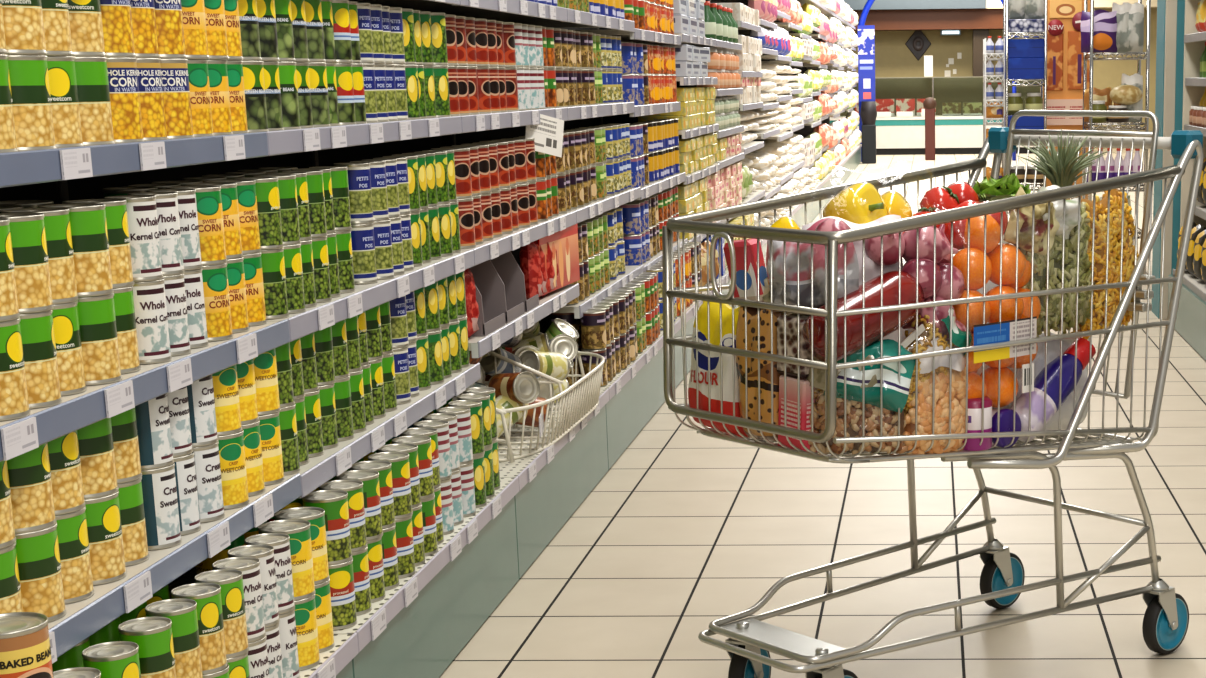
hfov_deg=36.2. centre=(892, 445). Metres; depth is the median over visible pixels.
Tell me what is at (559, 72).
can
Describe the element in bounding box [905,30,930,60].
plaque
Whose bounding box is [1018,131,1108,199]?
pineapple
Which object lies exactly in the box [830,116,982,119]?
countertop
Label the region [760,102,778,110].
shelf
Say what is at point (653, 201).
can
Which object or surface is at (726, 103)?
pot
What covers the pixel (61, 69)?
can
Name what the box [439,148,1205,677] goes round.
floor
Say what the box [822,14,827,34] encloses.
snack bag
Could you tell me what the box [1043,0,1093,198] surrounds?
display
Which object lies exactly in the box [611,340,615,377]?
can
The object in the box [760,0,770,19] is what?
snack bag
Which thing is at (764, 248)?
panel
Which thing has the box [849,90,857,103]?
bread bag
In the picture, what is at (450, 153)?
can
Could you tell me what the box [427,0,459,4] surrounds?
shelf
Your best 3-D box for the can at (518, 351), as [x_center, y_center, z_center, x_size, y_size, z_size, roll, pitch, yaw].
[-1.041,-0.239,5.117,0.084,0.102,0.130,-4,12,-18]
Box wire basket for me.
[457,332,604,462]
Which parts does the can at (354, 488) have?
lid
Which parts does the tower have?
post, post, post, post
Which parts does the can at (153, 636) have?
lid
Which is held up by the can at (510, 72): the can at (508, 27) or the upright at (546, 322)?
the can at (508, 27)
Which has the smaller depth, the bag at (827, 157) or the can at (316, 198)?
the can at (316, 198)
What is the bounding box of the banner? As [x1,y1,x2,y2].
[858,25,874,100]
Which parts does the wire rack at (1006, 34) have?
post, post, post, post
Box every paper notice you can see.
[945,70,950,76]
[948,58,953,63]
[957,53,961,58]
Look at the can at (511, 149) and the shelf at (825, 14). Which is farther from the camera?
the shelf at (825, 14)
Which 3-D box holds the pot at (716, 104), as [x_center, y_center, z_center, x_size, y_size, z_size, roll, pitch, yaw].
[-0.950,-1.730,9.218,0.113,0.081,0.110,0,12,4]
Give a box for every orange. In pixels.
[953,247,991,289]
[953,290,990,332]
[963,215,999,253]
[965,332,981,372]
[965,372,986,398]
[980,367,1018,407]
[985,357,1017,367]
[986,286,1023,322]
[987,243,1025,285]
[999,254,1030,288]
[1008,343,1037,368]
[1018,288,1040,318]
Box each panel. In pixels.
[336,660,352,677]
[352,497,518,677]
[514,404,607,578]
[606,347,664,469]
[672,316,694,388]
[722,281,734,308]
[762,242,766,270]
[792,207,801,229]
[802,202,812,225]
[812,188,820,219]
[821,181,828,209]
[828,174,834,199]
[835,168,840,185]
[841,163,845,184]
[846,159,849,179]
[850,155,853,174]
[854,151,857,169]
[858,148,860,164]
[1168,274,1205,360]
[1180,0,1205,228]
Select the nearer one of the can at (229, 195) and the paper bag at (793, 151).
the can at (229, 195)
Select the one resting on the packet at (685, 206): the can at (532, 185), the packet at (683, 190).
the packet at (683, 190)
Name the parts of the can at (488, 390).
lid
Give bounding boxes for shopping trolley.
[662,110,1203,677]
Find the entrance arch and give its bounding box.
[857,0,1016,161]
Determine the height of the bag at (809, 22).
0.208 m
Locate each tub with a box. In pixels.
[962,396,991,450]
[992,408,1021,447]
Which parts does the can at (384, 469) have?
lid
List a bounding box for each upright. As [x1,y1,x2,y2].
[38,180,68,203]
[299,150,318,168]
[442,134,455,146]
[541,314,550,332]
[590,28,602,125]
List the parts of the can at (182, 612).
lid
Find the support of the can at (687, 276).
on the can at (687, 281)
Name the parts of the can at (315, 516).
lid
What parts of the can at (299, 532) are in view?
lid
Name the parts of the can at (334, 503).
lid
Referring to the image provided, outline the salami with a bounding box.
[803,271,923,360]
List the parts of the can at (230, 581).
lid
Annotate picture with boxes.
[1047,33,1062,89]
[1049,0,1081,17]
[1067,31,1089,88]
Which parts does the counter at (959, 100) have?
glass pane, panel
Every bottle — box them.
[704,1,715,38]
[710,3,722,39]
[717,5,727,40]
[722,7,732,41]
[726,8,736,42]
[730,9,737,42]
[986,36,993,52]
[986,60,993,74]
[986,83,993,99]
[995,36,1003,52]
[995,60,1003,74]
[995,83,1003,99]
[1010,338,1095,441]
[1085,147,1095,181]
[1096,148,1104,179]
[1105,148,1113,178]
[1114,148,1123,176]
[1123,148,1132,174]
[1133,149,1142,172]
[1199,87,1205,105]
[1200,41,1205,77]
[1202,52,1205,77]
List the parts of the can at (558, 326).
lid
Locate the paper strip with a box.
[901,324,924,347]
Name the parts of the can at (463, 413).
lid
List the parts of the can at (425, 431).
lid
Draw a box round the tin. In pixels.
[1004,19,1043,32]
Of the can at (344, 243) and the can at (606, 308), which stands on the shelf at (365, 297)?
the can at (344, 243)
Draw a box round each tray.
[469,260,524,322]
[471,285,504,335]
[491,251,538,311]
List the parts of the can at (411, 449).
lid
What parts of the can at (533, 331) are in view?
lid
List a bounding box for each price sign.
[877,112,890,116]
[897,111,912,116]
[924,55,932,76]
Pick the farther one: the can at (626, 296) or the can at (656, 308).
the can at (656, 308)
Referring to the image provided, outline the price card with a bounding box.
[525,114,563,156]
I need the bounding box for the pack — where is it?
[766,240,858,311]
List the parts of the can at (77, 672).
lid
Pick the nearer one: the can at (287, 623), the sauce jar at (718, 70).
the can at (287, 623)
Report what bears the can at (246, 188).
on the can at (253, 271)
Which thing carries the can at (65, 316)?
on the shelf at (75, 412)
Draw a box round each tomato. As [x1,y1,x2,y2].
[913,207,941,227]
[920,186,958,211]
[939,219,966,249]
[947,181,979,203]
[953,200,980,208]
[982,201,1007,234]
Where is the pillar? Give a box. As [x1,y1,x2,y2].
[1151,0,1184,319]
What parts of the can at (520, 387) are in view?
lid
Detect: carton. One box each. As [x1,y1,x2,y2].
[660,44,692,60]
[673,0,686,15]
[674,14,688,33]
[675,61,691,76]
[687,0,696,17]
[688,16,697,35]
[691,61,699,76]
[692,46,699,61]
[696,1,704,19]
[697,19,704,36]
[699,47,709,61]
[700,62,707,76]
[778,375,816,451]
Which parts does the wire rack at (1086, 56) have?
post, post, post, post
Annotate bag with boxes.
[688,301,747,437]
[701,241,718,280]
[701,244,710,278]
[701,252,706,285]
[737,110,758,118]
[738,111,754,120]
[738,113,747,120]
[740,121,759,130]
[740,122,752,130]
[740,158,753,166]
[741,169,748,197]
[742,133,754,140]
[742,135,750,143]
[742,164,753,193]
[743,132,757,138]
[745,126,768,131]
[745,155,759,164]
[746,119,766,124]
[746,153,778,160]
[747,0,765,18]
[748,146,784,155]
[748,159,768,169]
[749,168,758,175]
[750,27,767,46]
[751,154,775,162]
[752,105,783,111]
[752,171,769,181]
[752,180,760,188]
[754,111,771,116]
[755,156,771,164]
[756,183,767,190]
[757,112,765,117]
[757,169,771,175]
[758,180,773,188]
[758,217,771,225]
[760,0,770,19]
[760,124,775,128]
[761,63,780,71]
[761,69,770,78]
[761,69,776,79]
[761,80,774,90]
[761,81,770,90]
[761,87,782,94]
[761,93,771,102]
[761,94,766,101]
[762,29,769,47]
[762,167,776,174]
[762,216,777,222]
[763,138,796,144]
[764,92,777,101]
[764,142,792,150]
[764,144,788,148]
[764,145,787,152]
[764,178,775,184]
[765,0,774,20]
[765,76,782,83]
[765,210,777,215]
[766,29,773,48]
[766,214,782,218]
[767,165,778,171]
[768,115,783,123]
[769,0,777,21]
[769,30,777,48]
[769,176,780,184]
[770,28,783,53]
[770,99,795,104]
[771,159,783,166]
[771,170,783,176]
[776,0,794,22]
[776,64,788,73]
[776,184,793,188]
[777,0,784,10]
[777,85,791,94]
[777,186,792,192]
[777,211,786,215]
[778,27,785,54]
[778,83,795,87]
[778,155,790,161]
[778,165,791,172]
[779,68,797,74]
[779,112,791,119]
[779,125,786,132]
[780,109,794,114]
[781,0,787,11]
[781,28,788,55]
[782,119,795,124]
[782,153,793,159]
[783,0,789,13]
[783,32,790,55]
[784,181,797,186]
[786,35,795,58]
[786,148,797,154]
[786,159,795,164]
[788,179,800,184]
[789,0,797,22]
[790,107,798,114]
[790,171,806,176]
[791,12,806,32]
[791,36,796,59]
[791,173,803,179]
[792,0,800,23]
[792,36,801,60]
[792,74,807,97]
[794,143,804,149]
[794,183,803,188]
[796,3,802,24]
[796,37,803,61]
[796,169,808,174]
[801,2,814,22]
[801,12,808,32]
[801,74,809,97]
[803,11,810,33]
[803,74,812,96]
[804,69,816,90]
[805,134,818,154]
[805,340,907,454]
[806,14,812,34]
[806,39,816,58]
[809,101,816,122]
[809,132,820,151]
[810,4,817,24]
[811,69,818,90]
[811,101,818,121]
[811,133,819,152]
[812,161,823,179]
[813,39,819,59]
[813,70,821,90]
[813,95,826,114]
[813,99,821,120]
[813,125,827,146]
[814,6,821,26]
[815,14,825,33]
[815,41,825,62]
[817,69,826,85]
[817,159,826,177]
[818,80,832,93]
[818,158,827,175]
[820,42,828,64]
[820,124,830,143]
[820,125,828,143]
[820,153,831,172]
[821,69,828,86]
[821,93,829,115]
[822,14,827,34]
[822,26,831,41]
[822,42,830,64]
[822,152,833,169]
[824,69,831,86]
[824,93,832,113]
[824,123,832,142]
[824,339,915,412]
[827,16,838,32]
[827,134,834,149]
[827,151,834,169]
[828,24,834,42]
[828,122,840,139]
[829,44,837,61]
[829,47,834,58]
[829,69,839,86]
[829,74,836,93]
[830,126,837,144]
[831,24,837,43]
[831,73,838,93]
[831,96,839,114]
[831,97,838,108]
[833,17,840,34]
[834,44,840,62]
[834,92,845,107]
[834,94,841,113]
[834,146,842,160]
[835,44,842,63]
[835,121,844,137]
[836,27,843,41]
[836,50,844,65]
[836,145,844,158]
[837,0,843,14]
[837,70,844,83]
[838,0,845,16]
[838,25,845,41]
[838,33,848,47]
[838,119,845,133]
[839,140,848,156]
[840,50,846,66]
[840,78,848,90]
[844,25,852,39]
[845,48,853,64]
[845,71,853,85]
[845,125,849,136]
[846,111,857,125]
[846,117,853,130]
[848,8,853,22]
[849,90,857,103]
[849,136,855,147]
[850,34,856,46]
[850,53,857,67]
[853,131,859,144]
[883,327,914,341]
[902,337,968,453]
[904,308,972,415]
[977,280,998,323]
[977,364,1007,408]
[1004,186,1059,255]
[1005,0,1025,18]
[1007,332,1087,430]
[1014,202,1094,337]
[1024,0,1043,18]
[1070,189,1138,339]
[1080,9,1116,52]
[1084,87,1111,121]
[1099,195,1131,213]
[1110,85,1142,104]
[1112,2,1131,51]
[1121,73,1142,121]
[1123,2,1143,51]
[1177,221,1197,270]
[1186,224,1205,274]
[1193,229,1205,279]
[1197,158,1205,203]
[1201,239,1205,282]
[1202,167,1205,204]
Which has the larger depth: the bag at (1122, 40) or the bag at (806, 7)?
the bag at (806, 7)
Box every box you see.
[701,237,718,278]
[709,235,724,275]
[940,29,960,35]
[1003,115,1043,129]
[1004,36,1043,57]
[1008,58,1043,78]
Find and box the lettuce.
[973,173,1030,202]
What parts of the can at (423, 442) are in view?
lid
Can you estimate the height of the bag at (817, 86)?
0.208 m
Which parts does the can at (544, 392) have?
lid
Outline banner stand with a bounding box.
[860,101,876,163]
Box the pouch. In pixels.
[1037,185,1080,239]
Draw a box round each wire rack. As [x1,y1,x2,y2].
[1003,0,1047,243]
[1082,0,1150,274]
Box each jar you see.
[538,0,546,3]
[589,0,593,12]
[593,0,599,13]
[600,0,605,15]
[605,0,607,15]
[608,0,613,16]
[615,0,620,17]
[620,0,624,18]
[634,122,653,152]
[643,121,662,150]
[648,152,654,181]
[649,120,668,148]
[653,122,657,151]
[654,151,658,180]
[655,119,674,146]
[658,150,663,179]
[662,121,665,149]
[663,149,665,177]
[666,149,669,176]
[668,120,671,147]
[668,148,673,175]
[672,147,674,174]
[674,119,678,145]
[674,146,679,173]
[696,69,719,88]
[707,49,718,68]
[717,50,724,68]
[717,69,723,88]
[721,69,727,87]
[723,51,730,69]
[724,70,731,87]
[727,51,732,69]
[729,70,735,87]
[730,51,735,69]
[733,70,740,87]
[734,52,738,69]
[1008,93,1022,114]
[1025,93,1042,109]
[1093,101,1106,122]
[1189,106,1193,124]
[1192,107,1197,125]
[1196,107,1202,126]
[1202,108,1205,127]
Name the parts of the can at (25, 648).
lid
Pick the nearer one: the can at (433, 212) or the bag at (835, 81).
the can at (433, 212)
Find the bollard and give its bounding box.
[923,97,936,159]
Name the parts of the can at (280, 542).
lid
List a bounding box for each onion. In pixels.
[815,218,850,245]
[865,233,904,265]
[901,258,941,299]
[902,296,955,336]
[903,226,957,263]
[925,263,963,299]
[938,224,950,263]
[945,320,965,347]
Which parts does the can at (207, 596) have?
lid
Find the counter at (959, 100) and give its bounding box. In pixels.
[830,76,1039,154]
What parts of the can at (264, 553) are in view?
lid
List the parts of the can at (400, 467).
lid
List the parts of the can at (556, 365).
lid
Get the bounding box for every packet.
[464,268,479,337]
[519,242,542,299]
[534,240,547,293]
[538,224,579,295]
[542,242,554,296]
[547,250,558,293]
[638,115,688,129]
[646,102,688,115]
[675,185,688,199]
[677,87,701,100]
[677,88,687,101]
[678,182,694,196]
[678,198,691,212]
[679,135,707,146]
[679,136,702,146]
[679,137,699,148]
[679,138,695,150]
[679,140,690,151]
[679,152,688,163]
[679,211,693,215]
[679,232,693,239]
[680,163,688,173]
[682,180,698,193]
[685,87,694,100]
[688,88,692,100]
[688,101,692,114]
[688,115,693,128]
[688,161,693,172]
[689,151,691,161]
[689,195,696,209]
[692,101,695,113]
[692,114,696,127]
[692,149,699,160]
[694,159,698,171]
[694,206,700,212]
[695,193,700,206]
[696,100,699,113]
[697,113,700,126]
[698,178,704,192]
[699,147,702,157]
[699,158,705,169]
[700,100,704,112]
[700,113,705,125]
[701,87,704,99]
[702,189,707,202]
[703,134,712,144]
[703,146,706,156]
[703,201,708,210]
[704,87,709,99]
[705,99,709,111]
[705,112,712,124]
[706,145,711,155]
[707,175,711,187]
[707,186,713,199]
[707,200,711,209]
[708,133,716,143]
[708,155,712,165]
[709,99,714,111]
[710,35,744,52]
[710,87,715,98]
[711,173,718,185]
[712,143,717,153]
[712,197,717,209]
[714,185,718,197]
[715,87,742,103]
[715,150,719,161]
[717,3,743,20]
[717,138,722,149]
[718,181,722,193]
[718,194,720,205]
[719,149,724,159]
[720,168,723,180]
[721,191,723,203]
[722,136,730,146]
[722,180,724,191]
[723,138,726,148]
[723,239,766,306]
[724,166,729,178]
[724,178,728,190]
[724,189,729,201]
[726,221,742,224]
[728,198,733,206]
[729,135,734,145]
[729,145,734,155]
[729,176,733,188]
[731,163,735,175]
[732,185,735,197]
[733,134,738,144]
[733,162,739,173]
[733,216,749,224]
[735,144,739,154]
[735,173,739,184]
[735,196,738,204]
[735,306,783,440]
[736,133,741,143]
[736,184,740,195]
[737,53,745,70]
[740,171,742,182]
[741,77,744,86]
[742,86,746,103]
[743,5,747,22]
[745,53,748,70]
[746,36,749,53]
[746,86,749,103]
[748,7,749,22]
[749,7,751,23]
[749,54,751,70]
[750,86,751,102]
[750,214,753,224]
[751,8,754,24]
[751,37,753,53]
[752,38,755,54]
[752,86,756,102]
[753,55,757,70]
[753,77,756,85]
[754,9,758,25]
[756,39,758,54]
[756,86,760,101]
[757,77,760,85]
[758,55,760,70]
[759,39,761,54]
[762,276,809,315]
[777,314,810,378]
[791,103,806,108]
[794,114,807,119]
[797,142,805,150]
[798,150,805,158]
[802,214,902,285]
[803,139,812,147]
[986,102,1003,117]
[986,167,1002,180]
[1195,0,1201,31]
[1198,0,1205,31]
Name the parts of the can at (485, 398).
lid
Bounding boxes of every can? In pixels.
[0,0,7,53]
[0,54,17,152]
[0,200,53,207]
[0,205,23,210]
[0,208,77,304]
[0,212,53,313]
[0,218,19,321]
[0,318,29,420]
[0,461,15,548]
[0,543,22,613]
[0,612,53,677]
[1,0,46,54]
[7,443,56,533]
[8,55,55,151]
[15,522,65,622]
[20,310,61,408]
[38,203,113,297]
[41,0,73,55]
[47,56,83,147]
[47,430,85,515]
[52,301,86,395]
[52,637,89,671]
[53,667,100,677]
[55,506,94,603]
[62,199,133,288]
[68,0,105,56]
[75,57,114,145]
[77,418,118,499]
[78,293,121,385]
[82,641,140,677]
[84,490,126,585]
[89,617,120,645]
[100,0,135,57]
[103,186,157,196]
[104,195,162,281]
[107,57,143,143]
[111,408,141,483]
[114,286,140,373]
[117,477,148,566]
[118,616,175,677]
[120,601,146,622]
[128,183,180,189]
[128,192,184,275]
[130,0,159,57]
[133,278,171,364]
[135,393,173,469]
[137,58,167,140]
[141,463,181,550]
[145,598,202,677]
[147,189,201,270]
[147,585,169,604]
[152,180,202,185]
[154,0,185,58]
[160,59,193,138]
[163,274,190,356]
[166,185,226,265]
[167,386,192,457]
[171,583,227,674]
[173,451,200,535]
[181,0,208,58]
[182,177,225,182]
[184,182,242,258]
[184,269,208,348]
[187,59,213,136]
[187,375,217,447]
[193,441,224,522]
[194,569,248,658]
[195,534,244,574]
[202,174,244,179]
[202,263,232,341]
[203,665,229,677]
[204,0,228,59]
[204,179,260,254]
[208,60,232,135]
[212,365,241,435]
[212,557,265,642]
[218,429,248,509]
[224,0,242,59]
[225,171,265,176]
[227,60,247,133]
[227,257,249,333]
[227,544,279,627]
[227,652,249,677]
[235,177,283,249]
[236,359,258,424]
[237,169,277,172]
[238,0,261,60]
[241,420,264,496]
[242,61,268,132]
[243,253,266,326]
[244,521,266,538]
[244,533,294,614]
[248,636,269,677]
[253,174,300,245]
[253,349,280,415]
[257,0,279,60]
[258,167,297,172]
[258,412,284,485]
[258,519,315,600]
[261,247,288,319]
[263,61,283,130]
[265,172,311,240]
[265,623,282,677]
[267,498,302,521]
[274,507,329,584]
[275,0,295,61]
[275,342,294,407]
[279,62,300,129]
[279,404,300,475]
[279,609,299,677]
[282,170,327,237]
[284,244,305,313]
[290,338,304,399]
[291,0,308,61]
[291,168,335,233]
[294,397,309,465]
[294,594,319,670]
[296,62,313,128]
[300,333,318,392]
[301,240,316,307]
[302,490,351,564]
[305,0,325,61]
[305,389,323,457]
[309,62,330,127]
[309,166,351,230]
[312,236,331,302]
[314,326,335,385]
[315,578,334,652]
[318,384,338,448]
[318,479,367,551]
[321,0,335,62]
[326,63,339,125]
[327,232,340,297]
[328,558,356,630]
[332,0,352,62]
[332,319,349,378]
[333,162,373,224]
[334,376,353,440]
[335,63,355,125]
[335,470,382,540]
[336,230,354,292]
[346,315,361,372]
[349,1,360,62]
[349,369,366,432]
[349,460,395,528]
[350,161,388,220]
[351,223,377,284]
[352,63,366,123]
[352,546,371,615]
[357,3,373,63]
[358,311,368,365]
[361,363,374,424]
[362,159,399,217]
[363,64,377,122]
[363,450,376,460]
[365,305,382,360]
[367,537,385,602]
[368,451,412,518]
[369,359,385,418]
[370,4,385,63]
[373,157,410,214]
[374,64,388,121]
[374,219,393,279]
[377,438,391,452]
[377,443,421,507]
[380,301,392,354]
[382,6,392,63]
[382,352,397,411]
[382,524,399,589]
[383,155,420,211]
[385,64,397,121]
[389,216,404,274]
[390,7,405,64]
[390,295,408,348]
[391,154,428,208]
[392,435,434,499]
[393,347,411,404]
[394,65,408,120]
[395,515,415,578]
[400,214,413,270]
[400,427,440,488]
[402,8,416,64]
[402,152,437,206]
[405,65,420,119]
[406,291,417,342]
[408,341,419,396]
[410,211,422,266]
[412,504,425,565]
[413,10,422,64]
[413,420,451,480]
[414,151,449,204]
[414,287,427,336]
[416,334,430,390]
[417,65,426,118]
[420,11,433,64]
[420,209,431,262]
[421,495,437,555]
[422,413,459,471]
[423,150,456,201]
[424,65,436,117]
[424,281,440,331]
[427,330,444,384]
[428,206,441,259]
[430,148,472,198]
[431,12,447,65]
[434,66,450,117]
[434,486,443,544]
[436,406,472,464]
[438,204,452,256]
[438,278,449,326]
[440,146,480,195]
[440,478,454,534]
[441,326,451,378]
[443,397,452,407]
[445,14,458,65]
[447,274,457,321]
[448,66,460,116]
[448,400,484,456]
[449,320,461,372]
[450,201,460,252]
[451,469,463,525]
[452,145,490,193]
[453,382,487,400]
[455,16,467,65]
[455,271,466,317]
[457,66,470,115]
[457,198,475,248]
[457,393,492,448]
[458,317,469,367]
[460,462,475,516]
[461,143,499,190]
[463,387,497,440]
[465,17,476,65]
[468,66,479,114]
[469,351,481,363]
[473,142,510,188]
[473,195,483,244]
[473,454,486,507]
[475,18,489,66]
[476,365,484,383]
[477,67,491,113]
[479,140,516,185]
[479,347,522,375]
[481,193,493,240]
[484,446,494,498]
[485,375,491,380]
[487,20,498,66]
[487,372,539,403]
[489,67,500,112]
[491,139,527,183]
[491,190,502,237]
[492,439,500,489]
[495,395,526,436]
[496,21,504,66]
[498,67,507,111]
[500,188,512,233]
[500,332,522,347]
[501,347,513,352]
[503,22,516,66]
[503,138,536,181]
[505,67,518,111]
[510,185,518,230]
[511,345,539,357]
[513,137,546,179]
[514,23,523,67]
[514,333,550,351]
[515,397,549,427]
[517,68,525,110]
[517,183,530,227]
[519,136,551,177]
[519,350,569,380]
[522,24,529,67]
[522,321,539,339]
[524,68,531,109]
[528,25,536,67]
[528,181,537,224]
[530,68,539,109]
[535,26,543,67]
[536,179,547,221]
[536,376,553,403]
[538,68,545,108]
[542,27,547,67]
[544,68,548,108]
[544,318,578,339]
[546,27,555,67]
[546,177,552,218]
[547,68,557,108]
[549,334,577,360]
[550,155,556,175]
[550,313,577,343]
[551,175,558,215]
[553,379,568,403]
[554,28,562,68]
[555,69,564,107]
[556,134,565,173]
[557,0,565,7]
[557,174,566,213]
[561,29,568,68]
[563,69,569,106]
[563,130,587,167]
[563,131,582,169]
[563,132,575,170]
[563,133,569,171]
[565,172,571,210]
[566,355,578,385]
[566,360,573,377]
[567,30,574,68]
[567,281,578,304]
[569,0,577,9]
[569,69,575,106]
[570,171,577,208]
[571,129,595,165]
[573,31,576,68]
[574,69,577,105]
[574,129,590,166]
[575,31,581,68]
[575,128,602,163]
[576,69,582,105]
[576,169,583,206]
[577,222,587,260]
[577,319,581,343]
[578,0,582,10]
[578,225,582,263]
[578,263,584,300]
[578,344,581,378]
[579,127,606,162]
[580,32,589,68]
[580,309,606,349]
[581,348,607,386]
[582,69,590,105]
[582,220,593,257]
[583,0,589,12]
[583,168,589,204]
[583,260,589,297]
[587,218,599,254]
[588,32,593,68]
[588,166,591,202]
[588,256,595,293]
[588,306,610,344]
[589,69,595,104]
[590,126,613,160]
[591,165,596,201]
[593,33,596,68]
[593,215,603,251]
[594,69,598,104]
[594,254,601,290]
[596,34,601,69]
[596,163,604,199]
[596,303,613,340]
[597,70,603,104]
[598,300,619,337]
[599,125,622,158]
[599,251,604,286]
[600,35,606,69]
[600,213,608,248]
[602,70,608,103]
[603,124,626,157]
[603,125,618,159]
[603,297,626,334]
[604,163,607,197]
[604,211,614,245]
[604,248,609,283]
[606,35,612,69]
[606,161,614,195]
[606,344,612,381]
[607,70,613,103]
[608,294,629,330]
[609,209,617,243]
[609,245,616,279]
[611,36,617,69]
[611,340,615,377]
[612,291,633,326]
[613,70,618,102]
[613,160,620,193]
[614,207,622,241]
[614,337,620,373]
[615,243,617,275]
[616,123,630,155]
[616,288,635,323]
[617,37,621,69]
[617,70,622,102]
[617,240,625,274]
[619,159,623,191]
[619,202,640,234]
[619,333,626,369]
[621,42,633,73]
[621,285,641,319]
[622,74,634,105]
[623,157,627,190]
[623,234,641,265]
[624,0,633,20]
[626,282,645,316]
[626,330,630,365]
[627,156,631,188]
[629,125,636,157]
[629,326,635,361]
[630,123,648,153]
[630,124,643,154]
[631,157,638,187]
[631,279,650,312]
[632,201,644,232]
[633,0,638,28]
[633,42,636,73]
[634,74,638,105]
[634,199,648,230]
[634,276,654,309]
[634,323,637,356]
[636,43,643,73]
[636,125,640,156]
[636,319,642,353]
[637,274,657,306]
[638,0,644,29]
[638,74,644,104]
[638,156,642,187]
[641,155,644,185]
[641,232,645,262]
[642,272,658,303]
[642,316,646,349]
[643,43,647,74]
[643,75,648,104]
[644,1,648,30]
[644,154,648,184]
[644,197,651,227]
[645,230,650,260]
[645,312,652,345]
[646,268,662,299]
[647,44,650,74]
[648,2,650,30]
[648,75,651,103]
[649,196,655,225]
[649,227,652,257]
[650,3,654,31]
[650,44,653,74]
[651,75,654,103]
[651,194,658,223]
[651,309,655,341]
[652,226,656,255]
[653,45,659,74]
[654,4,657,31]
[654,75,660,103]
[655,306,658,338]
[656,192,663,221]
[656,223,659,252]
[657,5,661,32]
[658,304,659,334]
[659,45,660,74]
[659,221,663,250]
[659,260,675,288]
[659,300,662,330]
[660,0,665,5]
[660,46,663,74]
[660,75,661,102]
[661,6,665,32]
[662,75,665,102]
[662,191,667,219]
[663,46,669,74]
[663,190,670,217]
[665,7,667,33]
[665,75,670,102]
[666,188,672,216]
[667,7,670,33]
[669,47,671,74]
[670,8,673,34]
[670,75,672,101]
[671,47,675,74]
[671,187,675,214]
[672,75,676,101]
[673,186,678,212]
[673,214,676,241]
[673,252,682,281]
[673,255,681,282]
[673,257,681,287]
[674,250,689,279]
[675,297,676,319]
[676,286,682,316]
[677,248,691,276]
[680,246,694,273]
[682,244,699,271]
[685,242,701,268]
[685,279,689,307]
[689,276,692,304]
[692,273,694,301]
[698,271,700,293]
[700,269,701,293]
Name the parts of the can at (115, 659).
lid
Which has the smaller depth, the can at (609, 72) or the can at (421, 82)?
the can at (421, 82)
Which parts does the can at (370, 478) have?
lid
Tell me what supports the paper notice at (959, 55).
attached to the wall at (893, 58)
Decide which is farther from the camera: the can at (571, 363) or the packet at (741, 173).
the packet at (741, 173)
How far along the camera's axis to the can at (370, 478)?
3.30 m
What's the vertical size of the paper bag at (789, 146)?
0.078 m
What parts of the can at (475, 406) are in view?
lid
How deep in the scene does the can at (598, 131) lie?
6.02 m
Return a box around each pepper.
[770,216,800,229]
[823,183,888,223]
[881,191,912,217]
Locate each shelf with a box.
[0,132,267,187]
[0,319,289,461]
[48,473,301,663]
[168,476,518,652]
[266,116,461,155]
[267,249,473,341]
[286,363,480,497]
[300,632,357,677]
[349,0,566,21]
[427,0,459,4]
[461,107,567,132]
[461,211,575,265]
[468,283,579,357]
[474,8,634,31]
[498,389,608,490]
[554,265,643,318]
[567,102,634,120]
[567,187,640,223]
[569,334,662,399]
[573,28,680,44]
[630,102,680,116]
[636,33,716,46]
[636,172,685,199]
[642,238,687,271]
[653,40,741,49]
[660,300,702,334]
[676,77,717,84]
[679,123,718,138]
[683,163,719,184]
[688,220,721,241]
[702,266,728,294]
[711,125,743,137]
[715,88,742,95]
[715,152,744,168]
[736,21,761,31]
[738,71,762,76]
[739,102,762,110]
[741,141,763,154]
[742,190,764,202]
[749,128,779,138]
[757,131,792,141]
[759,19,777,28]
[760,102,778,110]
[761,55,791,61]
[761,61,802,66]
[761,185,780,199]
[762,22,801,30]
[762,48,777,55]
[766,212,789,226]
[770,60,819,64]
[776,95,791,101]
[777,10,790,20]
[778,172,793,184]
[782,91,820,95]
[784,26,819,32]
[787,64,827,68]
[787,204,802,215]
[788,33,811,39]
[790,89,802,93]
[790,124,803,131]
[791,161,804,171]
[796,0,818,5]
[797,120,820,127]
[800,3,826,10]
[801,117,812,123]
[802,97,812,102]
[803,63,838,66]
[804,34,826,39]
[804,55,811,60]
[806,67,843,69]
[809,183,821,190]
[814,159,846,165]
[815,152,821,159]
[818,175,828,185]
[819,8,832,14]
[819,115,827,120]
[820,145,828,151]
[821,12,838,18]
[826,68,855,70]
[827,169,835,178]
[828,113,839,117]
[834,164,841,171]
[1173,268,1205,301]
[1184,31,1205,42]
[1184,124,1205,136]
[1185,78,1205,86]
[1194,205,1205,219]
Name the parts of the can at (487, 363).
lid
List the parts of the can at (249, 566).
lid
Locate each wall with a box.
[0,0,829,585]
[838,8,1156,148]
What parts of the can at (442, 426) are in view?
lid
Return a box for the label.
[974,316,1036,392]
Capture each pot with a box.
[714,99,717,113]
[715,98,719,113]
[715,114,720,129]
[716,97,728,112]
[717,98,723,113]
[718,114,723,128]
[720,113,726,127]
[721,96,738,110]
[722,96,735,110]
[727,97,732,111]
[727,112,732,126]
[731,111,735,125]
[734,111,739,124]
[1010,166,1024,182]
[1026,166,1042,182]
[1106,105,1128,122]
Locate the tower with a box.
[983,38,1004,242]
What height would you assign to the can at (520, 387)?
0.099 m
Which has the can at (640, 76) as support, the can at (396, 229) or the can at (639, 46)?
the can at (639, 46)
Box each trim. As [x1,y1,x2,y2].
[843,0,985,9]
[853,9,1002,30]
[973,29,988,75]
[986,0,1156,8]
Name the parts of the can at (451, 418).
lid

